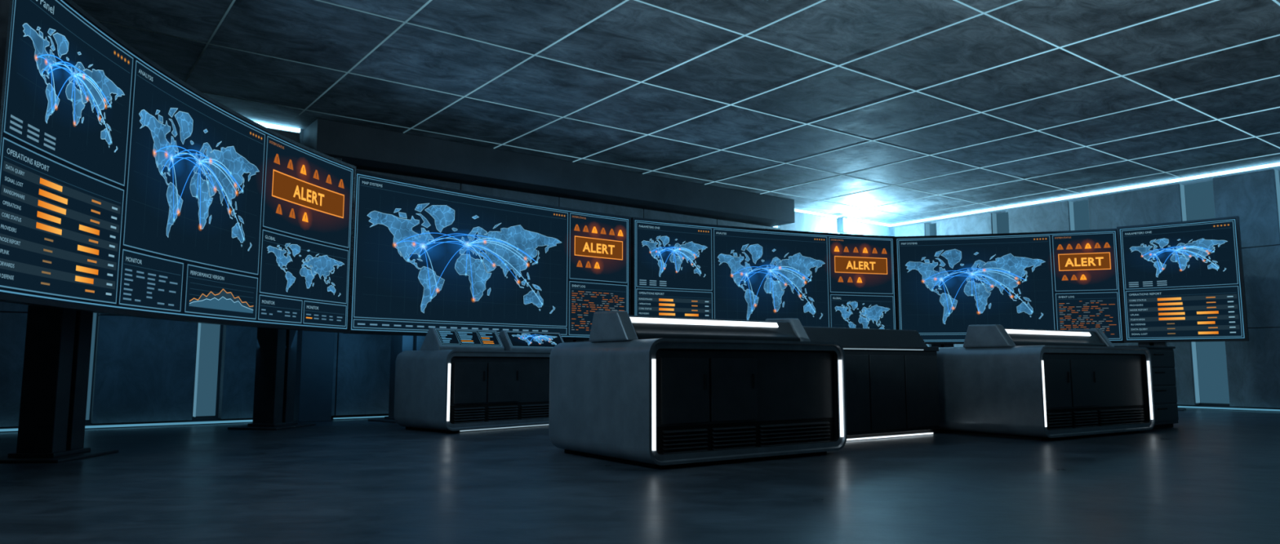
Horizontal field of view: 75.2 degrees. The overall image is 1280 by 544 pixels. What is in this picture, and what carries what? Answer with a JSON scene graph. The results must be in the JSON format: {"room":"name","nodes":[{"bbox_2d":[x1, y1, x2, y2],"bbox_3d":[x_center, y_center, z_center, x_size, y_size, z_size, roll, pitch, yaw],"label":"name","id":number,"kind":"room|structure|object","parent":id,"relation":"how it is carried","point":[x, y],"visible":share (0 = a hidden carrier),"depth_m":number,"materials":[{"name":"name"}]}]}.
{"room":"control room","nodes":[
{"label":"control room","id":0,"kind":"room"},
{"bbox_2d":[0,127,889,428],"bbox_3d":[-4.310,0.084,13.000,26.300,4.300,0.300,5,-8,-37],"label":"wall","id":1,"kind":"structure","parent":0,"point":[198,418],"depth_m":11.40,"materials":[{"name":"concrete"}]},
{"bbox_2d":[0,128,888,426],"bbox_3d":[-3.738,0.117,13.026,24.650,4.120,0.340,5,-8,-37],"label":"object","id":2,"kind":"structure","parent":1,"relation":"attached to","point":[144,367],"depth_m":11.09,"materials":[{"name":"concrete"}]},
{"bbox_2d":[293,118,795,422],"bbox_3d":[-0.895,0.294,14.893,9.950,4.299,0.750,5,-8,-37],"label":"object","id":3,"kind":"structure","parent":1,"relation":"attached to","point":[364,148],"depth_m":13.55,"materials":[{"name":"concrete"}]},
{"bbox_2d":[0,120,1279,431],"bbox_3d":[2.165,0.006,12.277,33.270,4.265,16.842,0,-6,0],"label":"trim","id":4,"kind":"structure","parent":1,"relation":"attached to","point":[1211,365],"depth_m":15.10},
{"bbox_2d":[837,216,848,233],"bbox_3d":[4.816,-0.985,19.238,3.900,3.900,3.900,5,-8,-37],"label":"wall lamp","id":5,"kind":"object","parent":1,"relation":"attached to","point":[842,223],"visible":0.08,"depth_m":19.30,"materials":[{"name":"glass"}]},
{"bbox_2d":[0,407,1279,543],"bbox_3d":[2.200,1.391,4.373,26.600,0.200,21.600,5,-8,-37],"label":"floor","id":6,"kind":"structure","parent":0,"point":[1212,476],"depth_m":5.20,"materials":[{"name":"concrete"}]},
{"bbox_2d":[0,0,355,462],"bbox_3d":[-4.509,0.045,8.056,1.882,3.283,6.531,0,-6,0],"label":"display screen","id":7,"kind":"object","parent":6,"relation":"on","point":[126,188],"visible":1,"depth_m":7.04,"materials":[{"name":"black glass"}]},
{"bbox_2d":[393,327,564,432],"bbox_3d":[-1.812,1.395,10.938,1.150,1.240,2.600,-6,-8,41],"label":"desk","id":8,"kind":"object","parent":6,"relation":"on","point":[458,380],"visible":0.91,"depth_m":10.13,"materials":[{"name":"metal"}]},
{"bbox_2d":[446,363,450,420],"bbox_3d":[-1.391,1.493,10.554,0.020,0.660,2.520,-6,-8,41],"label":"light","id":9,"kind":"object","parent":8,"relation":"attached to","point":[448,365],"depth_m":9.61,"materials":[{"name":"white plastic"}]},
{"bbox_2d":[459,423,548,431],"bbox_3d":[-1.429,1.964,10.603,0.018,0.010,2.100,-6,-8,41],"label":"floor light","id":10,"kind":"object","parent":8,"relation":"attached to","point":[544,424],"depth_m":10.33,"materials":[{"name":"white plastic"}]},
{"bbox_2d":[346,169,631,422],"bbox_3d":[-2.375,0.558,12.672,5.069,3.285,1.319,6,-9,-44],"label":"display screen","id":11,"kind":"object","parent":6,"relation":"on","point":[425,256],"visible":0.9,"depth_m":12.04,"materials":[{"name":"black glass"}]},
{"bbox_2d":[548,310,847,467],"bbox_3d":[0.494,1.022,7.628,2.200,1.249,1.670,4,-8,-35],"label":"desk","id":12,"kind":"object","parent":6,"relation":"on","point":[648,391],"visible":1,"depth_m":6.94,"materials":[{"name":"metal"}]},
{"bbox_2d":[629,316,778,327],"bbox_3d":[0.605,0.448,7.356,1.680,0.046,0.036,4,-8,-35],"label":"light","id":13,"kind":"object","parent":12,"relation":"attached to","point":[664,322],"depth_m":7.27,"materials":[{"name":"white plastic"}]},
{"bbox_2d":[652,359,844,450],"bbox_3d":[0.964,1.077,6.944,2.120,0.690,0.020,4,-8,-35],"label":"light","id":14,"kind":"object","parent":12,"relation":"attached to","point":[685,383],"depth_m":6.75,"materials":[{"name":"white plastic"}]},
{"bbox_2d":[631,217,897,329],"bbox_3d":[2.237,0.880,15.577,5.651,3.285,1.194,3,-7,-23],"label":"display screen","id":15,"kind":"object","parent":6,"relation":"on","point":[682,269],"visible":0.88,"depth_m":15.22,"materials":[{"name":"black glass"}]},
{"bbox_2d":[802,325,939,440],"bbox_3d":[2.233,1.214,9.214,2.440,1.219,0.820,4,-8,-35],"label":"desk","id":16,"kind":"object","parent":6,"relation":"on","point":[891,375],"depth_m":9.12,"materials":[{"name":"black metal"}]},
{"bbox_2d":[843,347,933,439],"bbox_3d":[2.425,1.300,8.884,2.290,0.956,0.080,4,-8,-35],"label":"light","id":17,"kind":"object","parent":16,"relation":"attached to","point":[889,391],"depth_m":9.07,"materials":[{"name":"white plastic"}]},
{"bbox_2d":[894,228,1124,346],"bbox_3d":[7.050,0.946,16.169,4.028,3.285,1.163,-2,-7,14],"label":"display screen","id":18,"kind":"object","parent":6,"relation":"on","point":[946,285],"visible":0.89,"depth_m":15.78,"materials":[{"name":"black glass"}]},
{"bbox_2d":[932,324,1155,439],"bbox_3d":[4.712,1.287,10.015,2.300,1.249,1.670,4,-8,-33],"label":"desk","id":19,"kind":"object","parent":6,"relation":"on","point":[1018,383],"visible":0.98,"depth_m":9.30,"materials":[{"name":"metal"}]},
{"bbox_2d":[1004,328,1091,335],"bbox_3d":[4.790,0.711,9.726,1.730,0.046,0.036,4,-8,-33],"label":"light","id":20,"kind":"object","parent":19,"relation":"attached to","point":[1009,331],"depth_m":9.67,"materials":[{"name":"white plastic"}]},
{"bbox_2d":[1041,360,1153,426],"bbox_3d":[5.158,1.340,9.315,2.220,0.690,0.020,4,-8,-33],"label":"light","id":21,"kind":"object","parent":19,"relation":"attached to","point":[1064,383],"depth_m":9.14,"materials":[{"name":"white plastic"}]},
{"bbox_2d":[1114,345,1178,428],"bbox_3d":[6.314,1.474,10.705,0.990,1.030,0.755,4,-8,-35],"label":"base cabinet","id":22,"kind":"object","parent":6,"relation":"on","point":[1165,394],"visible":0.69,"depth_m":10.48,"materials":[{"name":"black metal"}]},
{"bbox_2d":[1116,215,1248,410],"bbox_3d":[9.616,0.784,14.714,1.855,3.285,0.780,-5,-8,38],"label":"display screen","id":23,"kind":"object","parent":6,"relation":"on","point":[1180,281],"visible":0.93,"depth_m":14.46,"materials":[{"name":"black glass"}]},
{"bbox_2d":[71,0,1279,224],"bbox_3d":[2.200,-3.082,4.870,26.600,0.200,21.600,5,-8,-37],"label":"ceiling","id":24,"kind":"structure","parent":0,"point":[635,40],"depth_m":10.35,"materials":[{"name":"concrete"}]},
{"bbox_2d":[97,0,1279,218],"bbox_3d":[2.204,-2.997,4.680,32.158,0.009,30.972,0,-6,0],"label":"grid","id":25,"kind":"object","parent":24,"relation":"attached to","point":[983,13],"depth_m":10.85,"materials":[{"name":"grey metal"}]},
{"bbox_2d":[889,165,1279,408],"bbox_3d":[12.720,0.024,12.463,0.300,4.300,21.600,5,-8,-37],"label":"trim","id":26,"kind":"structure","parent":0,"point":[1205,179],"depth_m":16.13,"materials":[{"name":"metal"}]},
{"bbox_2d":[894,168,1279,408],"bbox_3d":[11.801,0.151,13.246,0.220,4.100,18.030,5,-8,-37],"label":"wall","id":27,"kind":"structure","parent":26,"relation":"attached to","point":[1253,366],"depth_m":14.69,"materials":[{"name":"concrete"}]}
]}

